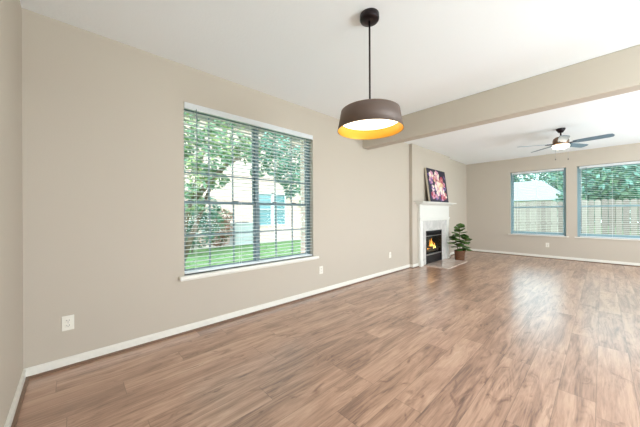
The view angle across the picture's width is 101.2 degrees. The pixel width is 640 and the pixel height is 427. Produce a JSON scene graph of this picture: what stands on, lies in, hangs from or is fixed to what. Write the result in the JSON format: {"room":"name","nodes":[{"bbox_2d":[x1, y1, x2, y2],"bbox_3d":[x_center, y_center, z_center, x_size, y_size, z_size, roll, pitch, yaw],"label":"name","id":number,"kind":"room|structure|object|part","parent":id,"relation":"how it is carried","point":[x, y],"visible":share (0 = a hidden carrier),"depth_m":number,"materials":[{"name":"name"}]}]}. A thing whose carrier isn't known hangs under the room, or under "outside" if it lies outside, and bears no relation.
{"room":"empty living room","nodes":[
{"label":"empty living room","id":0,"kind":"room"},
{"bbox_2d":[0,0,22,426],"bbox_3d":[-0.205,-0.155,-0.306,0.150,2.740,6.310,0,0,-43],"label":"wall","id":1,"kind":"structure","parent":0,"point":[11,199],"depth_m":1.57,"materials":[{"name":"paint"}]},
{"bbox_2d":[4,369,28,426],"bbox_3d":[-0.129,1.176,-0.249,0.030,0.078,6.000,0,0,-43],"label":"baseboard","id":2,"kind":"structure","parent":1,"relation":"attached to","point":[11,421],"depth_m":1.64,"materials":[{"name":"white paint"}]},
{"bbox_3d":[-0.124,1.206,-0.244,0.016,0.018,6.000,0,0,-43],"label":"shoe moulding","id":3,"kind":"part","parent":2,"relation":"part of","materials":[{"name":"white wood"}]},
{"bbox_2d":[22,8,409,368],"bbox_3d":[-0.160,-0.155,3.938,5.703,2.740,0.160,0,0,-43],"label":"wall","id":4,"kind":"structure","parent":0,"point":[103,117],"depth_m":2.41,"materials":[{"name":"paint"}]},
{"bbox_2d":[62,314,73,330],"bbox_3d":[-2.009,0.874,2.095,0.072,0.116,0.009,0,0,-43],"label":"wall outlet","id":5,"kind":"object","parent":4,"relation":"attached to","point":[67,321],"visible":1,"depth_m":2.09,"materials":[{"name":"beige plastic"}]},
{"bbox_2d":[25,256,450,378],"bbox_3d":[0.696,1.172,4.552,7.783,0.078,0.100,0,0,-43],"label":"baseboard","id":6,"kind":"structure","parent":4,"relation":"attached to","point":[32,372],"depth_m":2.61,"materials":[{"name":"white paint"}]},
{"bbox_2d":[179,109,318,281],"bbox_3d":[-0.767,-0.230,3.322,1.890,1.835,0.189,0,0,-43],"label":"window","id":7,"kind":"structure","parent":4,"relation":"in","point":[205,274],"depth_m":3.33,"materials":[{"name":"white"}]},
{"bbox_3d":[-1.153,-0.606,3.064,0.841,1.000,0.018,0,0,-43],"label":"sash","id":8,"kind":"part","parent":7,"relation":"part of","materials":[{"name":"teal"}]},
{"bbox_3d":[-1.136,0.234,3.050,0.841,0.740,0.022,0,0,-43],"label":"sash","id":9,"kind":"part","parent":7,"relation":"part of","materials":[{"name":"teal"}]},
{"bbox_3d":[-0.823,0.618,3.352,1.708,0.030,0.060,0,0,-43],"label":"frame","id":10,"kind":"part","parent":7,"relation":"part of","materials":[{"name":"white plastic"}]},
{"bbox_2d":[184,102,312,273],"bbox_3d":[-0.758,-0.260,3.298,1.750,1.770,0.094,0,0,-43],"label":"window blind","id":11,"kind":"object","parent":7,"relation":"attached to","point":[189,106],"visible":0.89,"depth_m":3.13,"materials":[{"name":"white plastic"}]},
{"bbox_3d":[-1.323,-0.240,2.797,0.002,1.706,0.055,0,0,-43],"label":"ladder cord","id":12,"kind":"part","parent":11,"relation":"part of","materials":[{"name":"white fabric"}]},
{"bbox_3d":[-0.775,-1.119,3.312,1.742,0.047,0.052,0,0,-43],"label":"head rail","id":13,"kind":"part","parent":11,"relation":"part of","materials":[{"name":"white plastic"}]},
{"bbox_3d":[-0.767,0.616,3.312,1.742,0.018,0.050,0,0,-43],"label":"rail","id":14,"kind":"part","parent":11,"relation":"part of","materials":[{"name":"white plastic"}]},
{"bbox_3d":[-0.587,-0.243,3.484,0.002,1.706,0.055,0,0,-43],"label":"ladder cord","id":15,"kind":"part","parent":11,"relation":"part of","materials":[{"name":"white fabric"}]},
{"bbox_3d":[-0.745,0.653,3.303,1.890,0.042,0.137,0,0,-43],"label":"sill","id":16,"kind":"part","parent":7,"relation":"part of","materials":[{"name":"white paint"}]},
{"bbox_3d":[-0.512,-0.609,3.662,0.823,1.000,0.018,0,0,-43],"label":"sash","id":17,"kind":"part","parent":7,"relation":"part of","materials":[{"name":"teal"}]},
{"bbox_3d":[-0.495,0.231,3.647,0.823,0.740,0.022,0,0,-43],"label":"sash","id":18,"kind":"part","parent":7,"relation":"part of","materials":[{"name":"teal"}]},
{"bbox_2d":[319,266,322,273],"bbox_3d":[0.018,0.859,3.985,0.072,0.116,0.009,0,0,-43],"label":"wall outlet","id":19,"kind":"object","parent":4,"relation":"attached to","point":[320,267],"visible":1,"depth_m":3.98,"materials":[{"name":"beige plastic"}]},
{"bbox_2d":[363,45,639,149],"bbox_3d":[2.872,-1.355,2.559,0.180,0.370,6.000,0,0,-43],"label":"ceiling beam","id":20,"kind":"structure","parent":4,"relation":"attached to","point":[618,72],"depth_m":2.96,"materials":[{"name":"paint"}]},
{"bbox_2d":[300,140,304,252],"bbox_3d":[1.095,-0.146,5.313,9.413,3.010,0.140,0,0,-43],"label":"wall","id":21,"kind":"structure","parent":0,"point":[302,196],"depth_m":4.07,"materials":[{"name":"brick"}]},
{"bbox_2d":[16,251,639,426],"bbox_3d":[3.286,1.248,2.968,9.713,0.100,6.350,0,0,-43],"label":"floor","id":22,"kind":"structure","parent":0,"point":[489,339],"depth_m":2.10,"materials":[{"name":"brown wood"}]},
{"bbox_2d":[414,201,467,268],"bbox_3d":[2.898,0.466,6.338,1.880,1.468,0.805,0,0,-43],"label":"fireplace","id":23,"kind":"object","parent":22,"relation":"on","point":[433,217],"visible":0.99,"depth_m":6.38,"materials":[{"name":"white paint"}]},
{"bbox_3d":[2.298,0.633,5.942,0.070,0.820,0.004,0,0,-43],"label":"raised panel","id":24,"kind":"part","parent":23,"relation":"part of","materials":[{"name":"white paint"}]},
{"bbox_3d":[2.776,1.081,6.436,0.830,0.170,0.012,0,0,-43],"label":"panel","id":25,"kind":"part","parent":23,"relation":"part of","materials":[{"name":"black metal"}]},
{"bbox_3d":[2.831,0.136,6.468,1.660,0.070,0.075,0,0,-43],"label":"frieze moulding","id":26,"kind":"part","parent":23,"relation":"part of","materials":[{"name":"white paint"}]},
{"bbox_3d":[2.784,0.798,6.426,0.900,0.774,0.039,0,0,-43],"label":"metal frame","id":27,"kind":"part","parent":23,"relation":"part of","materials":[{"name":"black metal"}]},
{"bbox_3d":[2.853,-0.214,6.435,1.750,0.060,0.155,0,0,-43],"label":"crown moulding","id":28,"kind":"part","parent":23,"relation":"part of","materials":[{"name":"white paint"}]},
{"bbox_2d":[414,201,456,203],"bbox_3d":[2.849,-0.256,6.388,1.880,0.023,0.220,0,0,-43],"label":"mantel shelf","id":29,"kind":"object","parent":23,"relation":"attached to","point":[417,202],"depth_m":5.96,"materials":[{"name":"white paint"}]},
{"bbox_2d":[424,168,448,202],"bbox_3d":[2.874,-0.669,6.454,1.050,0.799,0.146,0,0,-43],"label":"canvas painting","id":30,"kind":"object","parent":23,"relation":"on","point":[435,179],"visible":0.99,"depth_m":6.36,"materials":[{"name":"multicoloured"}]},
{"bbox_3d":[3.395,0.628,6.965,0.070,0.820,0.004,0,0,-43],"label":"raised panel","id":31,"kind":"part","parent":23,"relation":"part of","materials":[{"name":"white paint"}]},
{"bbox_2d":[448,223,472,259],"bbox_3d":[3.616,0.726,6.772,0.481,0.942,0.562,0,0,-43],"label":"potted plant","id":32,"kind":"object","parent":22,"relation":"on","point":[459,253],"visible":1,"depth_m":6.73,"materials":[{"name":"green plant"}]},
{"bbox_2d":[20,0,639,164],"bbox_3d":[3.273,-1.601,2.968,9.713,0.120,6.350,0,0,-43],"label":"ceiling","id":33,"kind":"structure","parent":0,"point":[310,54],"depth_m":2.42,"materials":[{"name":"white paint"}]},
{"bbox_2d":[338,8,403,139],"bbox_3d":[0.383,-1.083,2.024,0.499,0.890,0.499,0,0,-43],"label":"pendant lamp","id":34,"kind":"object","parent":33,"relation":"hanging from","point":[366,119],"visible":1,"depth_m":1.99,"materials":[{"name":"brown metal"}]},
{"bbox_3d":[0.383,-1.130,2.024,0.014,0.705,0.014,0,0,-43],"label":"rod","id":35,"kind":"part","parent":34,"relation":"part of","materials":[{"name":"brown metal"}]},
{"bbox_2d":[343,119,397,129],"bbox_3d":[0.385,-0.716,2.024,0.454,0.008,0.454,0,0,-43],"label":"diffuser","id":36,"kind":"object","parent":34,"relation":"attached to","point":[370,124],"depth_m":2.12,"materials":[{"name":"white plastic"}]},
{"bbox_3d":[0.385,-0.714,2.024,0.499,0.152,0.499,0,0,-43],"label":"lamp shade","id":37,"kind":"part","parent":34,"relation":"part of","materials":[{"name":"brown metal"}]},
{"bbox_2d":[522,128,614,159],"bbox_3d":[4.400,-1.257,4.765,1.255,0.580,1.254,0,0,-43],"label":"ceiling fan","id":38,"kind":"object","parent":33,"relation":"hanging from","point":[561,142],"visible":1,"depth_m":4.72,"materials":[{"name":"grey metal"}]},
{"bbox_3d":[4.402,-1.208,4.805,0.244,0.067,0.244,0,0,-43],"label":"light globe","id":39,"kind":"part","parent":38,"relation":"part of","materials":[{"name":"white glass"}]},
{"bbox_3d":[4.146,-1.271,4.478,0.135,0.036,0.490,0,0,38],"label":"blade","id":40,"kind":"part","parent":38,"relation":"part of","materials":[{"name":"silver"}]},
{"bbox_3d":[4.801,-1.274,4.919,0.490,0.036,0.135,0,0,-16],"label":"blade","id":41,"kind":"part","parent":38,"relation":"part of","materials":[{"name":"blue"}]},
{"bbox_3d":[4.634,-1.273,4.460,0.135,0.036,0.490,0,0,-34],"label":"blade","id":42,"kind":"part","parent":38,"relation":"part of","materials":[{"name":"blue"}]},
{"bbox_2d":[409,144,449,264],"bbox_3d":[2.711,-0.169,6.566,2.080,2.740,0.230,0,0,-43],"label":"wall","id":43,"kind":"structure","parent":0,"point":[420,158],"depth_m":5.94,"materials":[{"name":"paint"}]},
{"bbox_2d":[450,159,466,252],"bbox_3d":[4.023,-0.175,7.878,1.630,2.740,0.160,0,0,-43],"label":"wall","id":44,"kind":"structure","parent":0,"point":[458,176],"depth_m":7.89,"materials":[{"name":"paint"}]},
{"bbox_2d":[454,250,465,259],"bbox_3d":[3.612,1.077,6.793,0.267,0.240,0.267,0,0,-43],"label":"basket","id":45,"kind":"object","parent":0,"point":[459,254],"depth_m":6.69,"materials":[{"name":"brown wicker"}]},
{"bbox_2d":[466,143,639,262],"bbox_3d":[6.781,-0.188,6.224,0.150,2.740,6.340,0,0,-43],"label":"wall","id":46,"kind":"structure","parent":0,"point":[488,183],"depth_m":7.13,"materials":[{"name":"paint"}]},
{"bbox_2d":[508,168,568,236],"bbox_3d":[5.884,-0.277,7.132,0.155,1.774,1.270,0,0,-43],"label":"window","id":47,"kind":"structure","parent":46,"relation":"in","point":[552,234],"depth_m":7.03,"materials":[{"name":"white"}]},
{"bbox_2d":[512,168,563,235],"bbox_3d":[5.864,-0.288,7.113,0.094,1.732,1.090,0,0,-43],"label":"window blind","id":48,"kind":"object","parent":47,"relation":"attached to","point":[559,169],"visible":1,"depth_m":7.11,"materials":[{"name":"white plastic"}]},
{"bbox_3d":[5.883,0.569,7.127,0.050,0.018,1.082,0,0,-43],"label":"rail","id":49,"kind":"part","parent":48,"relation":"part of","materials":[{"name":"white plastic"}]},
{"bbox_3d":[5.868,0.598,7.113,0.100,0.024,1.270,0,0,-43],"label":"sill","id":50,"kind":"part","parent":47,"relation":"part of","materials":[{"name":"white paint"}]},
{"bbox_3d":[5.931,-0.639,7.177,0.016,0.980,1.100,0,0,-43],"label":"sash","id":51,"kind":"part","parent":47,"relation":"part of","materials":[{"name":"teal"}]},
{"bbox_3d":[5.923,0.178,7.166,0.016,0.735,1.100,0,0,-43],"label":"sash","id":52,"kind":"part","parent":47,"relation":"part of","materials":[{"name":"teal"}]},
{"bbox_2d":[468,248,639,266],"bbox_3d":[6.725,1.143,6.159,0.030,0.078,6.030,0,0,-43],"label":"baseboard","id":53,"kind":"structure","parent":46,"relation":"attached to","point":[474,250],"depth_m":6.71,"materials":[{"name":"white paint"}]},
{"bbox_2d":[574,162,639,240],"bbox_3d":[6.818,-0.281,6.129,0.155,1.774,1.270,0,0,-43],"label":"window","id":54,"kind":"structure","parent":46,"relation":"in","point":[579,206],"depth_m":6.42,"materials":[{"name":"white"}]},
{"bbox_3d":[6.802,0.594,6.111,0.100,0.024,1.270,0,0,-43],"label":"sill","id":55,"kind":"part","parent":54,"relation":"part of","materials":[{"name":"white paint"}]},
{"bbox_2d":[579,161,639,238],"bbox_3d":[6.798,-0.292,6.111,0.094,1.732,1.090,0,0,-43],"label":"window blind","id":56,"kind":"object","parent":54,"relation":"attached to","point":[632,162],"visible":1,"depth_m":6.13,"materials":[{"name":"white plastic"}]},
{"bbox_3d":[6.523,-0.273,6.435,0.055,1.668,0.002,0,0,-43],"label":"ladder cord","id":57,"kind":"part","parent":56,"relation":"part of","materials":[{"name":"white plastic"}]},
{"bbox_3d":[6.816,0.565,6.124,0.050,0.018,1.082,0,0,-43],"label":"rail","id":58,"kind":"part","parent":56,"relation":"part of","materials":[{"name":"white plastic"}]},
{"bbox_3d":[6.865,-0.644,6.175,0.016,0.980,1.100,0,0,-43],"label":"sash","id":59,"kind":"part","parent":54,"relation":"part of","materials":[{"name":"teal"}]},
{"bbox_3d":[6.857,0.174,6.164,0.016,0.735,1.100,0,0,-43],"label":"sash","id":60,"kind":"part","parent":54,"relation":"part of","materials":[{"name":"teal"}]},
{"label":"outside","id":61,"kind":"structure","parent":0,"visible":0},
{"bbox_2d":[185,225,630,268],"bbox_3d":[11.191,1.411,14.401,64.000,0.200,90.000,0,0,-43],"label":"ground","id":62,"kind":"structure","parent":61,"point":[294,243],"depth_m":9.06,"materials":[{"name":"green plant"}]},
{"bbox_2d":[185,196,223,252],"bbox_3d":[-4.321,0.386,8.920,2.072,2.006,1.296,0,0,-43],"label":"shrub","id":63,"kind":"object","parent":62,"relation":"on","point":[203,226],"visible":0.44,"depth_m":9.02,"materials":[{"name":"green plant"}]},
{"bbox_2d":[207,209,232,247],"bbox_3d":[-4.026,0.593,10.627,1.039,1.586,1.066,0,0,-43],"label":"shrub","id":64,"kind":"object","parent":62,"relation":"on","point":[228,227],"visible":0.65,"depth_m":10.54,"materials":[{"name":"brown plant"}]},
{"bbox_2d":[184,112,261,261],"bbox_3d":[-3.162,-0.632,7.140,3.237,4.093,1.699,0,0,-43],"label":"tree","id":65,"kind":"object","parent":62,"relation":"on","point":[204,186],"visible":0.35,"depth_m":7.04,"materials":[{"name":"green plant"}]},
{"bbox_2d":[184,113,300,246],"bbox_3d":[-5.740,-2.234,15.315,17.300,7.250,8.200,0,0,-43],"label":"brick house","id":66,"kind":"structure","parent":62,"relation":"on","point":[282,211],"depth_m":12.55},
{"bbox_3d":[-2.764,-0.198,13.100,0.700,1.530,0.025,0,0,-43],"label":"pane","id":67,"kind":"part","parent":66,"relation":"part of","materials":[{"name":"teal glass"}]},
{"bbox_3d":[-2.138,-0.201,13.683,0.690,1.530,0.025,0,0,-43],"label":"pane","id":68,"kind":"part","parent":66,"relation":"part of","materials":[{"name":"teal glass"}]},
{"bbox_2d":[185,241,300,267],"bbox_3d":[-1.170,1.335,8.965,8.531,0.070,5.944,0,0,-43],"label":"grass","id":69,"kind":"structure","parent":62,"relation":"on","point":[295,241],"depth_m":9.12,"materials":[{"name":"green plant"}]},
{"bbox_2d":[190,238,300,249],"bbox_3d":[-1.128,1.359,13.979,11.400,0.020,0.780,0,0,-43],"label":"concrete strip","id":70,"kind":"object","parent":62,"relation":"on","point":[280,240],"visible":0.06,"depth_m":12.37,"materials":[{"name":"white concrete"}]},
{"bbox_2d":[229,222,252,244],"bbox_3d":[-3.432,0.860,11.608,0.900,0.980,0.750,0,0,-43],"label":"air conditioner","id":71,"kind":"object","parent":70,"relation":"on","point":[250,225],"visible":0.67,"depth_m":11.31,"materials":[{"name":"white metal"}]},
{"bbox_2d":[244,132,299,198],"bbox_3d":[-0.616,-0.805,10.775,1.439,4.361,5.772,0,0,38],"label":"tree","id":72,"kind":"object","parent":62,"relation":"on","point":[287,192],"visible":0.41,"depth_m":9.57,"materials":[{"name":"green plant"}]},
{"bbox_2d":[514,174,534,181],"bbox_3d":[19.763,-1.892,28.446,5.656,6.331,5.690,0,0,-43],"label":"tree","id":73,"kind":"object","parent":62,"relation":"on","point":[528,175],"visible":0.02,"depth_m":26.05,"materials":[{"name":"green plant"}]},
{"bbox_2d":[514,180,560,231],"bbox_3d":[14.707,-0.556,23.085,9.000,3.700,11.100,0,0,-43],"label":"house","id":74,"kind":"structure","parent":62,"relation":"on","point":[521,190],"depth_m":18.07,"materials":[{"name":"beige"}]},
{"bbox_2d":[528,172,562,189],"bbox_3d":[25.168,-2.035,26.497,6.291,6.562,6.874,0,0,-43],"label":"tree","id":75,"kind":"object","parent":62,"relation":"on","point":[555,183],"visible":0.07,"depth_m":26.57,"materials":[{"name":"green plant"}]},
{"bbox_2d":[514,199,639,235],"bbox_3d":[9.341,0.405,9.157,0.150,1.830,15.155,0,0,-43],"label":"wooden fence","id":76,"kind":"object","parent":62,"relation":"on","point":[633,213],"visible":0.25,"depth_m":9.10,"materials":[{"name":"brown wood"}]},
{"bbox_2d":[552,164,639,230],"bbox_3d":[13.103,-0.826,12.145,3.916,4.266,3.772,0,0,-43],"label":"tree","id":77,"kind":"object","parent":62,"relation":"on","point":[626,190],"visible":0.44,"depth_m":11.23,"materials":[{"name":"green plant"}]}
]}

